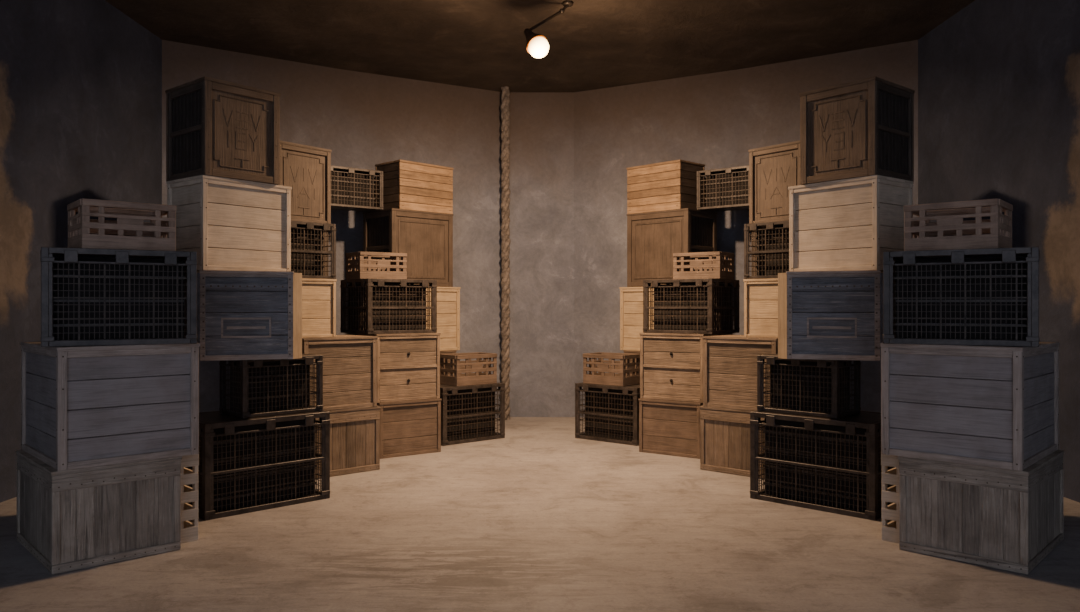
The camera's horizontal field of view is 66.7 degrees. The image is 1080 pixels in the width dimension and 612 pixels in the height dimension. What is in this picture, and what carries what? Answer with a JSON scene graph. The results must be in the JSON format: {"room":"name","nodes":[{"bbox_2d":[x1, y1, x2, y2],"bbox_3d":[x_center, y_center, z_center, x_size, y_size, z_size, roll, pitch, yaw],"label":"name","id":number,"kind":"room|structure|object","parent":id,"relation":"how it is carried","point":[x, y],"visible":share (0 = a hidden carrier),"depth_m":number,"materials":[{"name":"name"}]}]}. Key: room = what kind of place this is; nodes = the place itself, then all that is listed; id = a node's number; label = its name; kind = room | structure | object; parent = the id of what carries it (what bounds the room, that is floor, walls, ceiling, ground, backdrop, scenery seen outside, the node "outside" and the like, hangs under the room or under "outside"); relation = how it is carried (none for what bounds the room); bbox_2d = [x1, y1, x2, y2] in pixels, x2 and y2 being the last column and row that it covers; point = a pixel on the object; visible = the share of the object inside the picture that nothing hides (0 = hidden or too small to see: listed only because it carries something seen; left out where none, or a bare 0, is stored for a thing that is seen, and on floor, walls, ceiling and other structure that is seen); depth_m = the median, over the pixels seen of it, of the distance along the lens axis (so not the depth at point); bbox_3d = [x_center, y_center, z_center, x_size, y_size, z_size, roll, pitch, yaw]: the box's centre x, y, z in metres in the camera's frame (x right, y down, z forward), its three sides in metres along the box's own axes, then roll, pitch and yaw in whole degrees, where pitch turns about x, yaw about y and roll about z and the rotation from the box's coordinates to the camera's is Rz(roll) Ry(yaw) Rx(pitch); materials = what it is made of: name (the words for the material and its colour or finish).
{"room":"storage room","nodes":[
{"label":"storage room","id":0,"kind":"room"},
{"bbox_2d":[0,0,161,502],"bbox_3d":[-3.660,-0.600,3.051,0.150,3.800,9.300,0,0,0],"label":"wall","id":1,"kind":"structure","parent":0,"point":[81,80],"depth_m":5.99,"materials":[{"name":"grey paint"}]},
{"bbox_2d":[162,40,340,411],"bbox_3d":[-2.866,-0.600,8.242,1.739,3.800,0.150,0,0,-34],"label":"wall","id":2,"kind":"structure","parent":0,"point":[310,98],"depth_m":8.31,"materials":[{"name":"grey paint"}]},
{"bbox_2d":[341,69,501,417],"bbox_3d":[-1.292,-0.600,9.195,1.934,3.800,0.150,0,0,-29],"label":"wall","id":3,"kind":"structure","parent":0,"point":[384,118],"depth_m":9.29,"materials":[{"name":"grey paint"}]},
{"bbox_2d":[0,417,1079,611],"bbox_3d":[0.000,1.375,4.300,8.400,0.150,11.800,0,0,0],"label":"floor","id":4,"kind":"structure","parent":0,"point":[539,517],"depth_m":4.27,"materials":[{"name":"concrete"}]},
{"bbox_2d":[16,450,181,573],"bbox_3d":[-2.408,1.050,4.458,0.613,0.497,0.806,0,0,-43],"label":"wooden crate","id":5,"kind":"object","parent":4,"relation":"on","point":[73,519],"visible":0.77,"depth_m":4.17,"materials":[{"name":"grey wood"}]},
{"bbox_2d":[20,342,199,470],"bbox_3d":[-2.367,0.500,4.498,0.681,0.599,0.826,0,0,-43],"label":"wooden crate","id":6,"kind":"object","parent":5,"relation":"on","point":[82,406],"visible":0.95,"depth_m":4.21,"materials":[{"name":"grey wood"}]},
{"bbox_2d":[40,247,197,346],"bbox_3d":[-2.253,-0.044,4.394,0.716,0.489,0.508,0,0,-30],"label":"crate","id":7,"kind":"object","parent":6,"relation":"on","point":[90,296],"visible":1,"depth_m":4.23,"materials":[{"name":"black paint"}]},
{"bbox_2d":[67,199,175,250],"bbox_3d":[-2.260,-0.417,4.433,0.464,0.254,0.372,0,0,-40],"label":"crate","id":8,"kind":"object","parent":7,"relation":"on","point":[83,231],"visible":0.94,"depth_m":4.32,"materials":[{"name":"beige wood"}]},
{"bbox_2d":[181,454,198,542],"bbox_3d":[-2.022,1.053,4.613,0.112,0.494,0.272,0,0,-44],"label":"crate","id":9,"kind":"object","parent":4,"relation":"on","point":[189,531],"visible":0.41,"depth_m":4.53,"materials":[{"name":"beige wood"}]},
{"bbox_2d":[185,411,329,520],"bbox_3d":[-1.925,1.008,5.461,0.851,0.585,0.588,0,0,-44],"label":"crate","id":10,"kind":"object","parent":4,"relation":"on","point":[247,465],"visible":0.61,"depth_m":5.27,"materials":[{"name":"black paint"}]},
{"bbox_2d":[219,354,322,417],"bbox_3d":[-1.806,0.525,5.525,0.570,0.378,0.368,0,0,-44],"label":"crate","id":11,"kind":"object","parent":10,"relation":"on","point":[270,387],"visible":0.88,"depth_m":5.42,"materials":[{"name":"black paint"}]},
{"bbox_2d":[199,270,301,360],"bbox_3d":[-1.881,0.058,5.347,0.610,0.554,0.532,0,0,-20],"label":"wooden crate","id":12,"kind":"object","parent":11,"relation":"on","point":[245,315],"visible":1,"depth_m":5.11,"materials":[{"name":"blue wood"}]},
{"bbox_2d":[166,175,291,272],"bbox_3d":[-2.031,-0.509,5.380,0.438,0.579,0.636,0,0,38],"label":"wooden crate","id":13,"kind":"object","parent":12,"relation":"on","point":[230,224],"visible":0.77,"depth_m":5.21,"materials":[{"name":"beige wood"}]},
{"bbox_2d":[165,76,280,184],"bbox_3d":[-2.069,-1.099,5.359,0.509,0.599,0.524,0,0,40],"label":"crate","id":14,"kind":"object","parent":13,"relation":"on","point":[215,127],"visible":0.93,"depth_m":5.19,"materials":[{"name":"brown wood"}]},
{"bbox_2d":[316,406,380,477],"bbox_3d":[-1.679,1.047,6.490,0.656,0.502,0.506,0,0,-41],"label":"wooden crate","id":15,"kind":"object","parent":4,"relation":"on","point":[355,432],"visible":0.43,"depth_m":6.38,"materials":[{"name":"brown wood"}]},
{"bbox_2d":[302,335,377,410],"bbox_3d":[-1.685,0.518,6.479,0.621,0.554,0.506,0,0,-41],"label":"wooden crate","id":16,"kind":"object","parent":15,"relation":"on","point":[349,361],"visible":0.59,"depth_m":6.33,"materials":[{"name":"brown wood"}]},
{"bbox_2d":[302,278,336,337],"bbox_3d":[-1.911,0.015,6.374,0.476,0.449,0.456,0,0,-45],"label":"wooden crate","id":17,"kind":"object","parent":16,"relation":"on","point":[317,307],"visible":0.52,"depth_m":6.29,"materials":[{"name":"brown wood"}]},
{"bbox_2d":[285,221,335,278],"bbox_3d":[-1.897,-0.424,6.386,0.453,0.429,0.428,0,0,-45],"label":"crate","id":18,"kind":"object","parent":17,"relation":"on","point":[307,252],"visible":0.49,"depth_m":6.32,"materials":[{"name":"black paint"}]},
{"bbox_2d":[279,140,331,223],"bbox_3d":[-1.992,-0.942,6.480,0.456,0.604,0.495,0,0,38],"label":"crate","id":19,"kind":"object","parent":18,"relation":"on","point":[306,169],"visible":0.6,"depth_m":6.38,"materials":[{"name":"brown wood"}]},
{"bbox_2d":[377,398,441,458],"bbox_3d":[-1.249,1.063,7.321,0.592,0.474,0.456,0,0,-35],"label":"wooden crate","id":20,"kind":"object","parent":4,"relation":"on","point":[413,427],"visible":0.62,"depth_m":7.15,"materials":[{"name":"brown wood"}]},
{"bbox_2d":[356,333,440,402],"bbox_3d":[-1.267,0.533,7.326,0.610,0.584,0.456,0,0,-35],"label":"wooden crate","id":21,"kind":"object","parent":20,"relation":"on","point":[408,364],"visible":0.7,"depth_m":7.16,"materials":[{"name":"brown wood"}]},
{"bbox_2d":[340,278,436,333],"bbox_3d":[-1.361,0.003,7.375,0.684,0.474,0.558,0,0,-38],"label":"crate","id":22,"kind":"object","parent":21,"relation":"on","point":[375,306],"visible":1,"depth_m":7.22,"materials":[{"name":"black paint"}]},
{"bbox_2d":[346,251,406,279],"bbox_3d":[-1.458,-0.352,7.308,0.455,0.234,0.332,0,0,-35],"label":"crate","id":23,"kind":"object","parent":22,"relation":"on","point":[357,268],"visible":0.98,"depth_m":7.20,"materials":[{"name":"brown wood"}]},
{"bbox_2d":[440,350,456,374],"bbox_3d":[-1.312,0.880,8.436,0.748,0.839,0.506,0,0,-44],"label":"wooden crate","id":24,"kind":"object","parent":4,"relation":"on","point":[451,351],"visible":0.02,"depth_m":8.44,"materials":[{"name":"brown wood"}]},
{"bbox_2d":[426,287,460,350],"bbox_3d":[-1.292,0.132,8.455,0.801,0.656,0.506,0,0,-44],"label":"wooden crate","id":25,"kind":"object","parent":24,"relation":"on","point":[448,321],"visible":0.23,"depth_m":8.47,"materials":[{"name":"brown wood"}]},
{"bbox_2d":[363,208,453,286],"bbox_3d":[-1.354,-0.576,8.447,0.758,0.758,0.526,0,0,-44],"label":"crate","id":26,"kind":"object","parent":25,"relation":"on","point":[426,238],"visible":0.67,"depth_m":8.27,"materials":[{"name":"brown wood"}]},
{"bbox_2d":[331,165,383,211],"bbox_3d":[-1.908,-1.147,8.040,0.688,0.383,0.288,0,0,-38],"label":"crate","id":27,"kind":"object","parent":26,"relation":"on","point":[352,189],"visible":0.59,"depth_m":8.03,"materials":[{"name":"black paint"}]},
{"bbox_2d":[375,160,453,213],"bbox_3d":[-1.295,-1.200,8.469,0.426,0.486,0.685,0,0,44],"label":"wooden crate","id":28,"kind":"object","parent":26,"relation":"on","point":[409,185],"visible":0.8,"depth_m":8.27,"materials":[{"name":"orange wood"}]},
{"bbox_2d":[440,382,504,445],"bbox_3d":[-0.757,1.030,8.004,0.733,0.539,0.428,0,0,-40],"label":"crate","id":29,"kind":"object","parent":4,"relation":"on","point":[468,413],"visible":0.66,"depth_m":7.90,"materials":[{"name":"black paint"}]},
{"bbox_2d":[440,352,496,385],"bbox_3d":[-0.700,0.614,8.017,0.485,0.293,0.312,0,0,-40],"label":"crate","id":30,"kind":"object","parent":29,"relation":"on","point":[468,378],"visible":0.98,"depth_m":7.91,"materials":[{"name":"brown wood"}]},
{"bbox_2d":[575,382,639,445],"bbox_3d":[0.757,1.030,8.004,0.733,0.539,0.428,0,0,40],"label":"crate","id":31,"kind":"object","parent":4,"relation":"on","point":[611,413],"visible":0.7,"depth_m":7.90,"materials":[{"name":"black paint"}]},
{"bbox_2d":[583,352,639,385],"bbox_3d":[0.700,0.614,8.017,0.485,0.293,0.312,0,0,40],"label":"crate","id":32,"kind":"object","parent":31,"relation":"on","point":[611,378],"visible":0.98,"depth_m":7.91,"materials":[{"name":"brown wood"}]},
{"bbox_2d":[623,350,639,374],"bbox_3d":[1.312,0.880,8.436,0.748,0.839,0.506,0,0,44],"label":"wooden crate","id":33,"kind":"object","parent":4,"relation":"on","point":[624,351],"visible":0.02,"depth_m":8.44,"materials":[{"name":"brown wood"}]},
{"bbox_2d":[619,287,653,350],"bbox_3d":[1.292,0.132,8.455,0.801,0.656,0.506,0,0,44],"label":"wooden crate","id":34,"kind":"object","parent":33,"relation":"on","point":[631,321],"visible":0.27,"depth_m":8.47,"materials":[{"name":"brown wood"}]},
{"bbox_2d":[626,208,716,286],"bbox_3d":[1.354,-0.576,8.447,0.758,0.758,0.526,0,0,44],"label":"crate","id":35,"kind":"object","parent":34,"relation":"on","point":[653,238],"visible":0.7,"depth_m":8.27,"materials":[{"name":"brown wood"}]},
{"bbox_2d":[626,160,704,213],"bbox_3d":[1.295,-1.200,8.469,0.426,0.486,0.685,0,0,-44],"label":"wooden crate","id":36,"kind":"object","parent":35,"relation":"on","point":[669,185],"visible":0.8,"depth_m":8.26,"materials":[{"name":"orange wood"}]},
{"bbox_2d":[696,165,748,211],"bbox_3d":[1.908,-1.147,8.040,0.688,0.383,0.288,0,0,38],"label":"crate","id":37,"kind":"object","parent":35,"relation":"on","point":[727,189],"visible":0.62,"depth_m":8.04,"materials":[{"name":"black paint"}]},
{"bbox_2d":[638,398,702,458],"bbox_3d":[1.249,1.063,7.321,0.592,0.474,0.456,0,0,35],"label":"wooden crate","id":38,"kind":"object","parent":4,"relation":"on","point":[666,427],"visible":0.57,"depth_m":7.15,"materials":[{"name":"brown wood"}]},
{"bbox_2d":[639,333,723,402],"bbox_3d":[1.267,0.533,7.326,0.610,0.584,0.456,0,0,35],"label":"wooden crate","id":39,"kind":"object","parent":38,"relation":"on","point":[671,364],"visible":0.66,"depth_m":7.16,"materials":[{"name":"brown wood"}]},
{"bbox_2d":[643,278,739,333],"bbox_3d":[1.361,0.003,7.375,0.684,0.474,0.558,0,0,38],"label":"crate","id":40,"kind":"object","parent":39,"relation":"on","point":[681,306],"visible":1,"depth_m":7.22,"materials":[{"name":"black paint"}]},
{"bbox_2d":[673,251,733,279],"bbox_3d":[1.458,-0.352,7.308,0.455,0.234,0.332,0,0,35],"label":"crate","id":41,"kind":"object","parent":40,"relation":"on","point":[722,268],"visible":0.98,"depth_m":7.20,"materials":[{"name":"brown wood"}]},
{"bbox_2d":[699,406,763,477],"bbox_3d":[1.679,1.047,6.490,0.656,0.502,0.506,0,0,41],"label":"wooden crate","id":42,"kind":"object","parent":4,"relation":"on","point":[724,432],"visible":0.52,"depth_m":6.38,"materials":[{"name":"brown wood"}]},
{"bbox_2d":[702,335,777,410],"bbox_3d":[1.685,0.518,6.479,0.621,0.554,0.506,0,0,41],"label":"wooden crate","id":43,"kind":"object","parent":42,"relation":"on","point":[729,361],"visible":0.59,"depth_m":6.33,"materials":[{"name":"brown wood"}]},
{"bbox_2d":[743,278,777,337],"bbox_3d":[1.911,0.015,6.374,0.456,0.449,0.476,0,0,-45],"label":"wooden crate","id":44,"kind":"object","parent":43,"relation":"on","point":[762,307],"visible":0.49,"depth_m":6.29,"materials":[{"name":"brown wood"}]},
{"bbox_2d":[744,221,794,278],"bbox_3d":[1.897,-0.424,6.386,0.428,0.429,0.453,0,0,-45],"label":"crate","id":45,"kind":"object","parent":44,"relation":"on","point":[772,252],"visible":0.4,"depth_m":6.33,"materials":[{"name":"black paint"}]},
{"bbox_2d":[748,140,800,223],"bbox_3d":[1.992,-0.942,6.480,0.456,0.604,0.495,0,0,-38],"label":"crate","id":46,"kind":"object","parent":45,"relation":"on","point":[773,169],"visible":0.58,"depth_m":6.38,"materials":[{"name":"brown wood"}]},
{"bbox_2d":[750,411,894,520],"bbox_3d":[1.925,1.008,5.461,0.851,0.585,0.588,0,0,44],"label":"crate","id":47,"kind":"object","parent":4,"relation":"on","point":[832,465],"visible":0.69,"depth_m":5.27,"materials":[{"name":"black paint"}]},
{"bbox_2d":[757,354,860,417],"bbox_3d":[1.806,0.525,5.525,0.570,0.378,0.368,0,0,44],"label":"crate","id":48,"kind":"object","parent":47,"relation":"on","point":[809,387],"visible":0.91,"depth_m":5.44,"materials":[{"name":"black paint"}]},
{"bbox_2d":[778,270,880,360],"bbox_3d":[1.881,0.058,5.347,0.610,0.554,0.532,0,0,20],"label":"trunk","id":49,"kind":"object","parent":48,"relation":"on","point":[823,315],"visible":1,"depth_m":5.11,"materials":[{"name":"blue wood"}]},
{"bbox_2d":[788,175,913,272],"bbox_3d":[2.031,-0.509,5.380,0.438,0.579,0.636,0,0,-38],"label":"wooden crate","id":50,"kind":"object","parent":49,"relation":"on","point":[844,224],"visible":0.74,"depth_m":5.20,"materials":[{"name":"beige wood"}]},
{"bbox_2d":[799,76,914,184],"bbox_3d":[2.069,-1.099,5.359,0.509,0.599,0.524,0,0,-40],"label":"crate","id":51,"kind":"object","parent":50,"relation":"on","point":[863,127],"visible":0.89,"depth_m":5.20,"materials":[{"name":"brown wood"}]},
{"bbox_2d":[881,454,898,542],"bbox_3d":[2.022,1.053,4.613,0.112,0.494,0.272,0,0,44],"label":"crate","id":52,"kind":"object","parent":4,"relation":"on","point":[890,531],"visible":0.4,"depth_m":4.53,"materials":[{"name":"beige wood"}]},
{"bbox_2d":[898,450,1063,573],"bbox_3d":[2.408,1.050,4.458,0.613,0.497,0.806,0,0,43],"label":"wooden crate","id":53,"kind":"object","parent":4,"relation":"on","point":[1004,519],"visible":0.84,"depth_m":4.17,"materials":[{"name":"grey wood"}]},
{"bbox_2d":[880,342,1059,470],"bbox_3d":[2.367,0.500,4.498,0.681,0.599,0.826,0,0,43],"label":"wooden crate","id":54,"kind":"object","parent":53,"relation":"on","point":[986,406],"visible":0.96,"depth_m":4.21,"materials":[{"name":"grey wood"}]},
{"bbox_2d":[882,247,1039,346],"bbox_3d":[2.253,-0.044,4.393,0.716,0.489,0.508,0,0,30],"label":"crate","id":55,"kind":"object","parent":54,"relation":"on","point":[986,296],"visible":1,"depth_m":4.22,"materials":[{"name":"black paint"}]},
{"bbox_2d":[904,199,1012,250],"bbox_3d":[2.260,-0.417,4.433,0.464,0.254,0.372,0,0,40],"label":"crate","id":56,"kind":"object","parent":55,"relation":"on","point":[996,231],"visible":0.94,"depth_m":4.32,"materials":[{"name":"beige wood"}]},
{"bbox_3d":[-2.218,0.925,7.579,0.385,0.749,0.426,0,0,-35],"label":"wooden crate","id":57,"kind":"object","parent":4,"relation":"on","visible":0},
{"bbox_3d":[-2.218,0.175,7.579,0.385,0.749,0.426,0,0,-35],"label":"wooden crate","id":58,"kind":"object","parent":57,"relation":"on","visible":0},
{"bbox_2d":[323,232,325,275],"bbox_3d":[-2.218,-0.578,7.579,0.385,0.755,0.426,0,0,-35],"label":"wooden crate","id":59,"kind":"object","parent":58,"relation":"on","point":[325,232],"visible":0.02,"depth_m":7.50,"materials":[{"name":"brown wood"}]},
{"bbox_3d":[2.218,0.925,7.579,0.385,0.749,0.426,0,0,35],"label":"wooden crate","id":60,"kind":"object","parent":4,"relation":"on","visible":0},
{"bbox_3d":[2.218,0.175,7.579,0.385,0.749,0.426,0,0,35],"label":"wooden crate","id":61,"kind":"object","parent":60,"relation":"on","visible":0},
{"bbox_2d":[754,232,756,275],"bbox_3d":[2.218,-0.578,7.579,0.385,0.755,0.426,0,0,35],"label":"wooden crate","id":62,"kind":"object","parent":61,"relation":"on","point":[754,232],"visible":0.02,"depth_m":7.50,"materials":[{"name":"brown wood"}]},
{"bbox_2d":[105,0,974,91],"bbox_3d":[0.000,-2.575,4.300,8.400,0.150,11.800,0,0,0],"label":"ceiling","id":63,"kind":"structure","parent":0,"point":[479,44],"depth_m":7.50,"materials":[{"name":"paint"}]},
{"bbox_2d":[500,86,510,419],"bbox_3d":[-0.395,-0.600,9.380,0.112,3.798,0.117,0,0,-18],"label":"rope","id":64,"kind":"object","parent":63,"relation":"hanging from","point":[505,100],"visible":0.98,"depth_m":9.34,"materials":[{"name":"brown fabric"}]},
{"bbox_2d":[524,0,572,57],"bbox_3d":[0.100,-2.228,6.577,0.498,0.544,0.234,0,0,-33],"label":"ceiling spotlight","id":65,"kind":"object","parent":63,"relation":"attached to","point":[537,45],"visible":1,"depth_m":6.44,"materials":[{"name":"glass"}]},
{"bbox_2d":[509,92,573,416],"bbox_3d":[-0.005,-0.600,9.675,0.810,3.800,0.150,0,0,0],"label":"wall","id":66,"kind":"structure","parent":0,"point":[541,136],"depth_m":9.60,"materials":[{"name":"grey paint"}]},
{"bbox_2d":[574,69,738,417],"bbox_3d":[1.286,-0.600,9.196,1.943,3.800,0.150,0,0,29],"label":"wall","id":67,"kind":"structure","parent":0,"point":[695,118],"depth_m":9.32,"materials":[{"name":"grey paint"}]},
{"bbox_2d":[739,40,917,411],"bbox_3d":[2.866,-0.600,8.242,1.739,3.800,0.150,0,0,34],"label":"wall","id":68,"kind":"structure","parent":0,"point":[769,98],"depth_m":8.31,"materials":[{"name":"grey paint"}]},
{"bbox_2d":[918,0,1079,502],"bbox_3d":[3.660,-0.600,3.051,0.150,3.800,9.300,0,0,0],"label":"wall","id":69,"kind":"structure","parent":0,"point":[999,80],"depth_m":6.05,"materials":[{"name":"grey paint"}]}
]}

